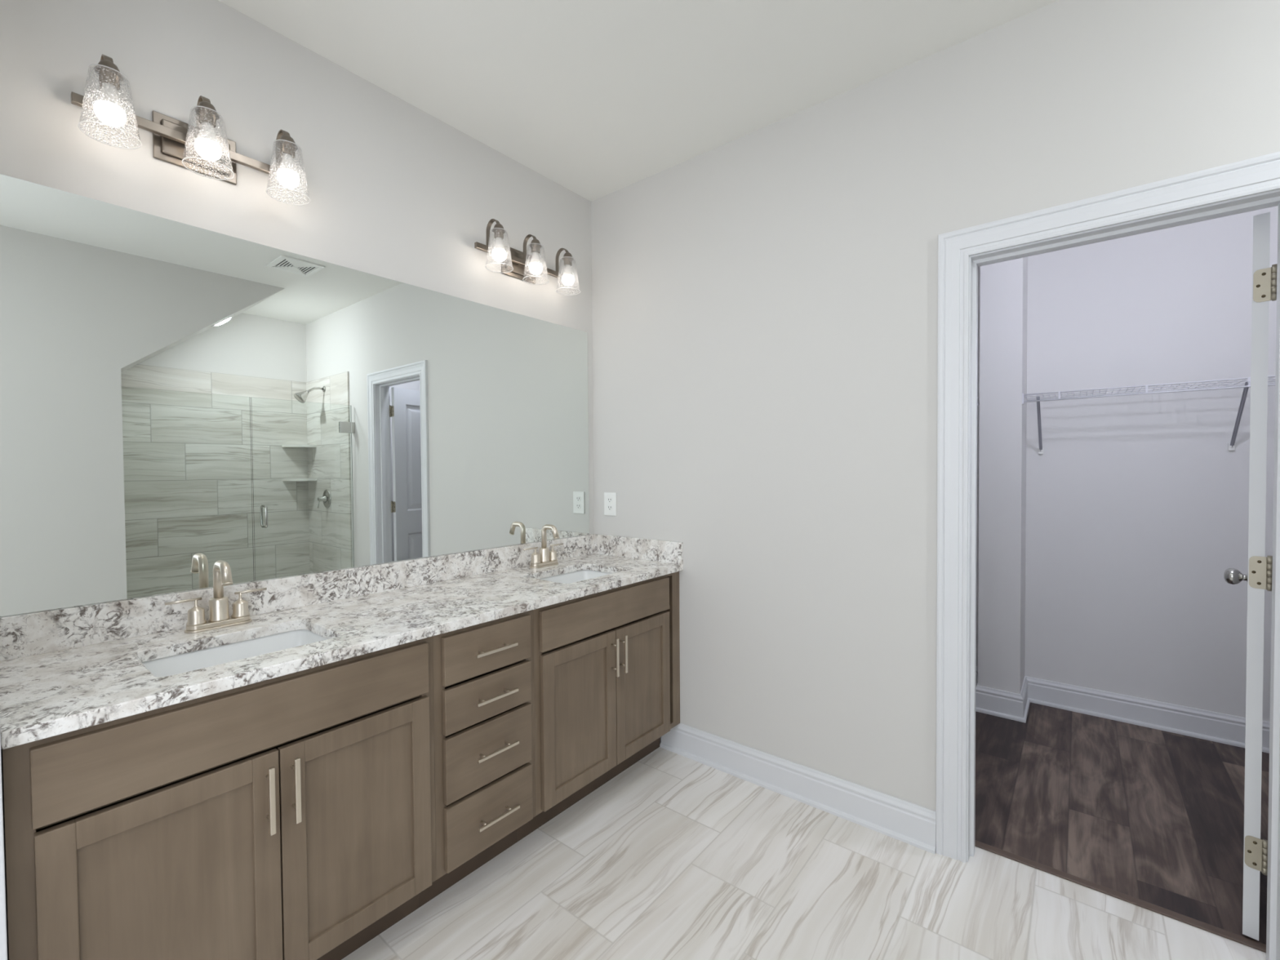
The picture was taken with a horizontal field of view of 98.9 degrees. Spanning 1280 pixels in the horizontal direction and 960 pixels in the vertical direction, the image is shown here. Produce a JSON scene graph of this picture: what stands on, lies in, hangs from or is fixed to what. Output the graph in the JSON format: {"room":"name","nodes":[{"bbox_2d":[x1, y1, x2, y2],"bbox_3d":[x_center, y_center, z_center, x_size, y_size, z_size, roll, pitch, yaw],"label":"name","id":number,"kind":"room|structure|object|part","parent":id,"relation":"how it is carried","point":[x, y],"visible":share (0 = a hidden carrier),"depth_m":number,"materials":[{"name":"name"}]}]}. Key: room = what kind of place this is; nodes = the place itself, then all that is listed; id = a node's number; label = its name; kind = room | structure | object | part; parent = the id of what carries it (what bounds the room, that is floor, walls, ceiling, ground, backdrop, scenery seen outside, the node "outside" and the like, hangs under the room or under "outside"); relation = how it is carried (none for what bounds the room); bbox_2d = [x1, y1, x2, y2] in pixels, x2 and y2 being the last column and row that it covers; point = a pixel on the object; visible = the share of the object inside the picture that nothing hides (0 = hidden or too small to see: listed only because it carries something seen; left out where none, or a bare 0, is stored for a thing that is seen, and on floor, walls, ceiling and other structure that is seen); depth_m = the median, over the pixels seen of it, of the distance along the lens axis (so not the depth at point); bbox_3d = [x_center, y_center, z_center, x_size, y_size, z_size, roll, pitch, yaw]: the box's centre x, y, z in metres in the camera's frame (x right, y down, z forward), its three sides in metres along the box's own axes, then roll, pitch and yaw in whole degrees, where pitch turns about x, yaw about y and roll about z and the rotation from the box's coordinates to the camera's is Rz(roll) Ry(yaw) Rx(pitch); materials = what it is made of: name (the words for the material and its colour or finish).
{"room":"bathroom","nodes":[
{"label":"bathroom","id":0,"kind":"room"},
{"bbox_2d":[0,732,7,959],"bbox_3d":[-1.350,-0.045,1.055,0.600,2.745,0.115,1,1,39],"label":"wall","id":1,"kind":"structure","parent":0,"point":[3,941],"depth_m":0.92,"materials":[{"name":"white paint"}]},
{"bbox_2d":[0,0,594,617],"bbox_3d":[-1.538,-0.051,1.379,0.100,2.745,4.000,1,1,39],"label":"wall","id":2,"kind":"structure","parent":0,"point":[398,193],"depth_m":1.76,"materials":[{"name":"white paint"}]},
{"bbox_2d":[71,53,310,205],"bbox_3d":[-1.223,-0.968,1.538,0.179,0.211,0.514,1,1,39],"label":"vanity light","id":3,"kind":"object","parent":2,"relation":"attached to","point":[197,148],"visible":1,"depth_m":1.52,"materials":[{"name":"clear glass"}]},
{"bbox_3d":[-1.351,-1.006,1.387,0.078,0.125,0.017,1,1,39],"label":"arm","id":4,"kind":"part","parent":3,"relation":"part of","materials":[{"name":"silver metal"}]},
{"bbox_2d":[93,59,124,90],"bbox_3d":[-1.322,-1.012,1.363,0.053,0.060,0.053,1,1,39],"label":"socket","id":5,"kind":"object","parent":3,"relation":"attached to","point":[109,77],"depth_m":1.35,"materials":[{"name":"silver metal"}]},
{"bbox_3d":[-1.321,-0.934,1.365,0.114,0.152,0.114,1,1,39],"label":"lamp shade","id":6,"kind":"part","parent":3,"relation":"part of","materials":[{"name":"clear glass"}]},
{"bbox_3d":[-1.321,-0.914,1.365,0.060,0.056,0.060,1,1,39],"label":"bulb","id":7,"kind":"part","parent":3,"relation":"part of","materials":[{"name":"white glass"}]},
{"bbox_3d":[-1.290,-0.960,1.591,0.009,0.128,0.192,1,1,39],"label":"plate","id":8,"kind":"part","parent":3,"relation":"part of","materials":[{"name":"silver metal"}]},
{"bbox_3d":[-1.282,-0.960,1.585,0.011,0.094,0.158,1,1,39],"label":"raised panel","id":9,"kind":"part","parent":3,"relation":"part of","materials":[{"name":"silver metal"}]},
{"bbox_3d":[-1.227,-1.010,1.540,0.078,0.125,0.017,1,1,39],"label":"arm","id":10,"kind":"part","parent":3,"relation":"part of","materials":[{"name":"silver metal"}]},
{"bbox_2d":[195,101,219,128],"bbox_3d":[-1.198,-1.016,1.517,0.053,0.060,0.053,1,1,39],"label":"socket","id":11,"kind":"object","parent":3,"relation":"attached to","point":[208,116],"depth_m":1.50,"materials":[{"name":"silver metal"}]},
{"bbox_3d":[-1.198,-0.938,1.518,0.114,0.152,0.114,1,1,39],"label":"lamp shade","id":12,"kind":"part","parent":3,"relation":"part of","materials":[{"name":"clear glass"}]},
{"bbox_3d":[-1.198,-0.918,1.519,0.060,0.056,0.060,1,1,39],"label":"bulb","id":13,"kind":"part","parent":3,"relation":"part of","materials":[{"name":"white glass"}]},
{"bbox_3d":[-1.104,-1.014,1.694,0.078,0.125,0.017,1,1,39],"label":"arm","id":14,"kind":"part","parent":3,"relation":"part of","materials":[{"name":"silver metal"}]},
{"bbox_2d":[277,134,297,158],"bbox_3d":[-1.075,-1.020,1.670,0.053,0.060,0.053,1,1,39],"label":"socket","id":15,"kind":"object","parent":3,"relation":"attached to","point":[287,145],"depth_m":1.66,"materials":[{"name":"silver metal"}]},
{"bbox_3d":[-1.075,-0.942,1.672,0.114,0.152,0.114,1,1,39],"label":"lamp shade","id":16,"kind":"part","parent":3,"relation":"part of","materials":[{"name":"clear glass"}]},
{"bbox_3d":[-1.074,-0.922,1.672,0.060,0.056,0.060,1,1,39],"label":"bulb","id":17,"kind":"part","parent":3,"relation":"part of","materials":[{"name":"white glass"}]},
{"bbox_2d":[0,173,589,617],"bbox_3d":[-0.908,-0.221,2.077,0.004,1.056,2.031,1,1,39],"label":"wall mirror","id":18,"kind":"object","parent":2,"relation":"attached to","point":[178,399],"visible":1,"depth_m":1.68,"materials":[{"name":"silver mirror"}]},
{"bbox_2d":[0,533,595,661],"bbox_3d":[-0.886,0.359,2.099,0.020,0.102,2.076,1,1,39],"label":"backsplash","id":19,"kind":"structure","parent":2,"relation":"attached to","point":[23,635],"depth_m":1.70,"materials":[{"name":"stone"}]},
{"bbox_2d":[474,218,580,295],"bbox_3d":[-0.488,-0.992,2.452,0.179,0.211,0.514,1,1,39],"label":"vanity light","id":20,"kind":"object","parent":2,"relation":"attached to","point":[516,264],"visible":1,"depth_m":2.44,"materials":[{"name":"clear glass"}]},
{"bbox_3d":[-0.616,-1.030,2.301,0.078,0.125,0.017,1,1,39],"label":"arm","id":21,"kind":"part","parent":20,"relation":"part of","materials":[{"name":"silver metal"}]},
{"bbox_2d":[492,223,505,239],"bbox_3d":[-0.587,-1.036,2.277,0.053,0.060,0.053,1,1,39],"label":"socket","id":22,"kind":"object","parent":20,"relation":"attached to","point":[498,230],"depth_m":2.26,"materials":[{"name":"silver metal"}]},
{"bbox_3d":[-0.586,-0.938,2.279,0.060,0.056,0.060,1,1,39],"label":"bulb","id":23,"kind":"part","parent":20,"relation":"part of","materials":[{"name":"white glass"}]},
{"bbox_3d":[-0.587,-0.958,2.279,0.114,0.152,0.114,1,1,39],"label":"lamp shade","id":24,"kind":"part","parent":20,"relation":"part of","materials":[{"name":"clear glass"}]},
{"bbox_3d":[-0.555,-0.985,2.506,0.009,0.128,0.192,1,1,39],"label":"plate","id":25,"kind":"part","parent":20,"relation":"part of","materials":[{"name":"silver metal"}]},
{"bbox_3d":[-0.547,-0.984,2.499,0.011,0.094,0.158,1,1,39],"label":"raised panel","id":26,"kind":"part","parent":20,"relation":"part of","materials":[{"name":"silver metal"}]},
{"bbox_3d":[-0.493,-1.034,2.454,0.078,0.125,0.017,1,1,39],"label":"arm","id":27,"kind":"part","parent":20,"relation":"part of","materials":[{"name":"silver metal"}]},
{"bbox_2d":[529,238,541,253],"bbox_3d":[-0.464,-1.040,2.431,0.053,0.060,0.053,1,1,39],"label":"socket","id":28,"kind":"object","parent":20,"relation":"attached to","point":[535,245],"depth_m":2.41,"materials":[{"name":"silver metal"}]},
{"bbox_3d":[-0.463,-0.962,2.433,0.114,0.152,0.114,1,1,39],"label":"lamp shade","id":29,"kind":"part","parent":20,"relation":"part of","materials":[{"name":"clear glass"}]},
{"bbox_3d":[-0.463,-0.942,2.433,0.060,0.056,0.060,1,1,39],"label":"bulb","id":30,"kind":"part","parent":20,"relation":"part of","materials":[{"name":"white glass"}]},
{"bbox_3d":[-0.369,-1.038,2.608,0.078,0.125,0.017,1,1,39],"label":"arm","id":31,"kind":"part","parent":20,"relation":"part of","materials":[{"name":"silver metal"}]},
{"bbox_2d":[562,252,573,266],"bbox_3d":[-0.340,-1.044,2.584,0.053,0.060,0.053,1,1,39],"label":"socket","id":32,"kind":"object","parent":20,"relation":"attached to","point":[567,257],"depth_m":2.57,"materials":[{"name":"silver metal"}]},
{"bbox_3d":[-0.340,-0.966,2.586,0.114,0.152,0.114,1,1,39],"label":"lamp shade","id":33,"kind":"part","parent":20,"relation":"part of","materials":[{"name":"clear glass"}]},
{"bbox_3d":[-0.340,-0.946,2.586,0.060,0.056,0.060,1,1,39],"label":"bulb","id":34,"kind":"part","parent":20,"relation":"part of","materials":[{"name":"white glass"}]},
{"bbox_2d":[217,0,1058,201],"bbox_3d":[0.522,-1.478,0.834,3.975,0.100,5.790,1,1,39],"label":"ceiling","id":35,"kind":"structure","parent":0,"point":[598,99],"depth_m":1.87,"materials":[{"name":"white paint"}]},
{"bbox_2d":[341,702,1269,959],"bbox_3d":[0.543,1.367,0.892,3.975,0.100,5.790,1,1,39],"label":"floor","id":36,"kind":"structure","parent":0,"point":[675,856],"depth_m":1.81,"materials":[{"name":"tile"}]},
{"bbox_2d":[0,636,435,959],"bbox_3d":[-1.047,0.886,1.437,0.598,0.863,0.816,1,1,39],"label":"base cabinet","id":37,"kind":"object","parent":36,"relation":"on","point":[291,816],"visible":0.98,"depth_m":1.22,"materials":[{"name":"brown wood"}]},
{"bbox_3d":[-0.964,0.905,1.135,0.018,0.547,0.382,1,1,39],"label":"door","id":38,"kind":"part","parent":37,"relation":"part of","materials":[{"name":"brown wood"}]},
{"bbox_3d":[-0.849,0.544,1.274,0.018,0.143,0.762,1,1,39],"label":"false drawer","id":39,"kind":"part","parent":37,"relation":"part of","materials":[{"name":"brown wood"}]},
{"bbox_3d":[-0.840,0.725,1.244,0.035,0.151,0.012,1,1,39],"label":"handle","id":40,"kind":"part","parent":37,"relation":"part of","materials":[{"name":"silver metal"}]},
{"bbox_3d":[-0.808,0.724,1.284,0.035,0.151,0.012,1,1,39],"label":"handle","id":41,"kind":"part","parent":37,"relation":"part of","materials":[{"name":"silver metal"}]},
{"bbox_3d":[-0.725,0.897,1.432,0.018,0.547,0.375,1,1,39],"label":"door","id":42,"kind":"part","parent":37,"relation":"part of","materials":[{"name":"brown wood"}]},
{"bbox_2d":[417,609,535,907],"bbox_3d":[-0.674,0.874,1.902,0.598,0.863,0.376,1,1,39],"label":"base cabinet","id":43,"kind":"object","parent":36,"relation":"on","point":[484,702],"visible":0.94,"depth_m":1.71,"materials":[{"name":"brown wood"}]},
{"bbox_3d":[-0.478,0.532,1.735,0.018,0.144,0.324,1,1,39],"label":"drawer","id":44,"kind":"part","parent":43,"relation":"part of","materials":[{"name":"brown wood"}]},
{"bbox_3d":[-0.477,0.684,1.738,0.018,0.134,0.324,1,1,39],"label":"drawer","id":45,"kind":"part","parent":43,"relation":"part of","materials":[{"name":"brown wood"}]},
{"bbox_3d":[-0.475,0.860,1.742,0.018,0.194,0.324,1,1,39],"label":"drawer","id":46,"kind":"part","parent":43,"relation":"part of","materials":[{"name":"brown wood"}]},
{"bbox_3d":[-0.474,1.065,1.746,0.018,0.190,0.324,1,1,39],"label":"drawer","id":47,"kind":"part","parent":43,"relation":"part of","materials":[{"name":"brown wood"}]},
{"bbox_3d":[-0.455,0.532,1.722,0.035,0.009,0.153,1,1,39],"label":"handle","id":48,"kind":"part","parent":43,"relation":"part of","materials":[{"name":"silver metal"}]},
{"bbox_3d":[-0.454,0.681,1.725,0.035,0.009,0.153,1,1,39],"label":"handle","id":49,"kind":"part","parent":43,"relation":"part of","materials":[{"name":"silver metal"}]},
{"bbox_3d":[-0.453,0.853,1.728,0.035,0.009,0.153,1,1,39],"label":"handle","id":50,"kind":"part","parent":43,"relation":"part of","materials":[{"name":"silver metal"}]},
{"bbox_3d":[-0.451,1.064,1.732,0.035,0.009,0.153,1,1,39],"label":"handle","id":51,"kind":"part","parent":43,"relation":"part of","materials":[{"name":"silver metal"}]},
{"bbox_2d":[516,571,679,842],"bbox_3d":[-0.280,0.861,2.392,0.598,0.863,0.881,1,1,39],"label":"base cabinet","id":52,"kind":"object","parent":36,"relation":"on","point":[606,664],"visible":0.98,"depth_m":2.15,"materials":[{"name":"brown wood"}]},
{"bbox_2d":[0,553,683,749],"bbox_3d":[-0.670,0.426,1.928,0.572,0.030,2.076,1,1,39],"label":"countertop","id":53,"kind":"structure","parent":52,"relation":"on","point":[44,695],"depth_m":1.43,"materials":[{"name":"stone"}]},
{"bbox_2d":[164,560,266,633],"bbox_3d":[-1.187,0.326,1.556,0.126,0.194,0.238,1,1,39],"label":"faucet","id":54,"kind":"object","parent":53,"relation":"on","point":[219,617],"visible":1,"depth_m":1.56,"materials":[{"name":"silver metal"}]},
{"bbox_3d":[-1.264,0.336,1.517,0.007,0.007,0.080,1,1,39],"label":"lever","id":55,"kind":"part","parent":54,"relation":"part of","materials":[{"name":"silver metal"}]},
{"bbox_3d":[-1.247,0.370,1.538,0.045,0.069,0.045,1,1,39],"label":"handle","id":56,"kind":"part","parent":54,"relation":"part of","materials":[{"name":"silver metal"}]},
{"bbox_3d":[-1.215,0.371,1.579,0.049,0.065,0.049,1,1,39],"label":"spout","id":57,"kind":"part","parent":54,"relation":"part of","materials":[{"name":"silver metal"}]},
{"bbox_3d":[-1.181,0.285,1.550,0.111,0.112,0.025,1,1,39],"label":"spout","id":58,"kind":"part","parent":54,"relation":"part of","materials":[{"name":"silver metal"}]},
{"bbox_3d":[-1.182,0.368,1.620,0.045,0.069,0.045,1,1,39],"label":"handle","id":59,"kind":"part","parent":54,"relation":"part of","materials":[{"name":"silver metal"}]},
{"bbox_3d":[-1.165,0.333,1.640,0.007,0.007,0.080,1,1,39],"label":"lever","id":60,"kind":"part","parent":54,"relation":"part of","materials":[{"name":"silver metal"}]},
{"bbox_2d":[142,629,327,676],"bbox_3d":[-1.030,0.534,1.422,0.337,0.157,0.444,1,1,39],"label":"sink basin","id":61,"kind":"object","parent":53,"relation":"in","point":[205,658],"visible":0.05,"depth_m":1.51,"materials":[{"name":"white ceramic"}]},
{"bbox_2d":[523,524,563,568],"bbox_3d":[-0.416,0.301,2.514,0.126,0.194,0.238,1,1,39],"label":"faucet","id":62,"kind":"object","parent":53,"relation":"on","point":[545,557],"visible":1,"depth_m":2.52,"materials":[{"name":"silver metal"}]},
{"bbox_3d":[-0.494,0.310,2.475,0.007,0.007,0.080,1,1,39],"label":"lever","id":63,"kind":"part","parent":62,"relation":"part of","materials":[{"name":"silver metal"}]},
{"bbox_3d":[-0.477,0.345,2.497,0.045,0.069,0.045,1,1,39],"label":"handle","id":64,"kind":"part","parent":62,"relation":"part of","materials":[{"name":"silver metal"}]},
{"bbox_3d":[-0.444,0.346,2.538,0.049,0.065,0.049,1,1,39],"label":"spout","id":65,"kind":"part","parent":62,"relation":"part of","materials":[{"name":"silver metal"}]},
{"bbox_3d":[-0.411,0.260,2.509,0.111,0.112,0.025,1,1,39],"label":"spout","id":66,"kind":"part","parent":62,"relation":"part of","materials":[{"name":"silver metal"}]},
{"bbox_3d":[-0.412,0.343,2.578,0.045,0.069,0.045,1,1,39],"label":"handle","id":67,"kind":"part","parent":62,"relation":"part of","materials":[{"name":"silver metal"}]},
{"bbox_2d":[538,569,613,583],"bbox_3d":[-0.271,0.509,2.366,0.337,0.157,0.444,1,1,39],"label":"sink basin","id":68,"kind":"object","parent":53,"relation":"in","point":[583,575],"visible":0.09,"depth_m":2.54,"materials":[{"name":"white ceramic"}]},
{"bbox_2d":[594,533,683,564],"bbox_3d":[-0.020,0.340,2.722,0.550,0.102,0.020,1,1,39],"label":"side splash","id":69,"kind":"object","parent":53,"relation":"on","point":[656,550],"visible":1,"depth_m":2.69,"materials":[{"name":"stone"}]},
{"bbox_3d":[-0.222,0.881,2.058,0.018,0.547,0.381,1,1,39],"label":"door","id":70,"kind":"part","parent":52,"relation":"part of","materials":[{"name":"brown wood"}]},
{"bbox_3d":[-0.109,0.519,2.194,0.018,0.143,0.753,1,1,39],"label":"false drawer","id":71,"kind":"part","parent":52,"relation":"part of","materials":[{"name":"brown wood"}]},
{"bbox_3d":[-0.099,0.701,2.167,0.035,0.151,0.012,1,1,39],"label":"handle","id":72,"kind":"part","parent":52,"relation":"part of","materials":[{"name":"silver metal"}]},
{"bbox_3d":[-0.066,0.700,2.208,0.035,0.151,0.012,1,1,39],"label":"handle","id":73,"kind":"part","parent":52,"relation":"part of","materials":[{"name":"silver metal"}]},
{"bbox_3d":[0.015,0.873,2.352,0.018,0.547,0.367,1,1,39],"label":"door","id":74,"kind":"part","parent":52,"relation":"part of","materials":[{"name":"brown wood"}]},
{"bbox_2d":[974,840,1266,952],"bbox_3d":[1.456,1.290,1.726,0.698,0.006,0.031,1,1,39],"label":"threshold","id":75,"kind":"object","parent":36,"relation":"on","point":[1212,929],"visible":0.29,"depth_m":1.68,"materials":[{"name":"brown wood"}]},
{"bbox_2d":[591,0,1279,811],"bbox_3d":[1.261,-0.079,1.769,3.975,2.745,0.115,1,1,39],"label":"wall","id":76,"kind":"structure","parent":0,"point":[765,300],"depth_m":2.08,"materials":[{"name":"white paint"}]},
{"bbox_2d":[604,492,616,515],"bbox_3d":[-0.155,0.124,2.832,0.083,0.120,0.008,1,1,39],"label":"power outlet","id":77,"kind":"object","parent":76,"relation":"attached to","point":[610,498],"visible":1,"depth_m":2.83,"materials":[{"name":"white plastic"}]},
{"bbox_2d":[607,505,612,511],"bbox_3d":[-0.156,0.144,2.831,0.032,0.028,0.002,1,1,39],"label":"receptacle","id":78,"kind":"object","parent":77,"relation":"attached to","point":[609,507],"depth_m":2.83,"materials":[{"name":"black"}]},
{"bbox_2d":[607,497,612,502],"bbox_3d":[-0.156,0.104,2.830,0.032,0.028,0.002,1,1,39],"label":"receptacle","id":79,"kind":"object","parent":77,"relation":"attached to","point":[609,499],"depth_m":2.83,"materials":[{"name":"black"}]},
{"bbox_2d":[659,723,935,853],"bbox_3d":[0.565,1.220,2.271,1.185,0.136,0.027,1,1,39],"label":"baseboard","id":80,"kind":"structure","parent":76,"relation":"attached to","point":[907,822],"depth_m":2.17,"materials":[{"name":"white paint"}]},
{"bbox_2d":[935,151,1279,959],"bbox_3d":[1.410,0.232,1.657,0.888,2.125,0.153,1,1,39],"label":"door frame","id":81,"kind":"structure","parent":76,"relation":"attached to","point":[1261,174],"depth_m":1.82,"materials":[{"name":"white paint"}]},
{"bbox_2d":[1223,212,1277,940],"bbox_3d":[1.960,0.272,1.738,0.703,2.010,0.164,-1,2,-41],"label":"door","id":82,"kind":"structure","parent":76,"relation":"in","point":[1259,576],"depth_m":1.51,"materials":[{"name":"white paint"}]},
{"bbox_3d":[2.147,0.348,1.968,0.064,0.064,0.066,-1,2,-41],"label":"knob","id":83,"kind":"part","parent":82,"relation":"part of","materials":[{"name":"silver metal"}]},
{"bbox_2d":[977,257,1027,693],"bbox_3d":[2.021,-0.111,3.046,0.190,2.745,0.320,1,1,39],"label":"closet wall","id":84,"kind":"structure","parent":0,"point":[1003,302],"depth_m":2.92,"materials":[{"name":"white paint"}]},
{"bbox_2d":[975,205,1278,722],"bbox_3d":[2.285,-0.114,3.103,2.700,2.745,0.100,1,1,39],"label":"wall","id":85,"kind":"structure","parent":0,"point":[1137,506],"depth_m":2.80,"materials":[{"name":"white paint"}]},
{"bbox_2d":[975,666,1270,753],"bbox_3d":[2.155,1.195,2.956,2.500,0.136,0.347,1,1,39],"label":"baseboard","id":86,"kind":"structure","parent":85,"relation":"attached to","point":[1219,727],"depth_m":2.87,"materials":[{"name":"white paint"}]},
{"bbox_2d":[1022,375,1275,453],"bbox_3d":[2.610,-0.295,2.570,1.322,0.314,0.318,1,1,39],"label":"wire shelf","id":87,"kind":"object","parent":85,"relation":"attached to","point":[1231,446],"visible":0.95,"depth_m":2.62,"materials":[{"name":"white metal"}]}
]}

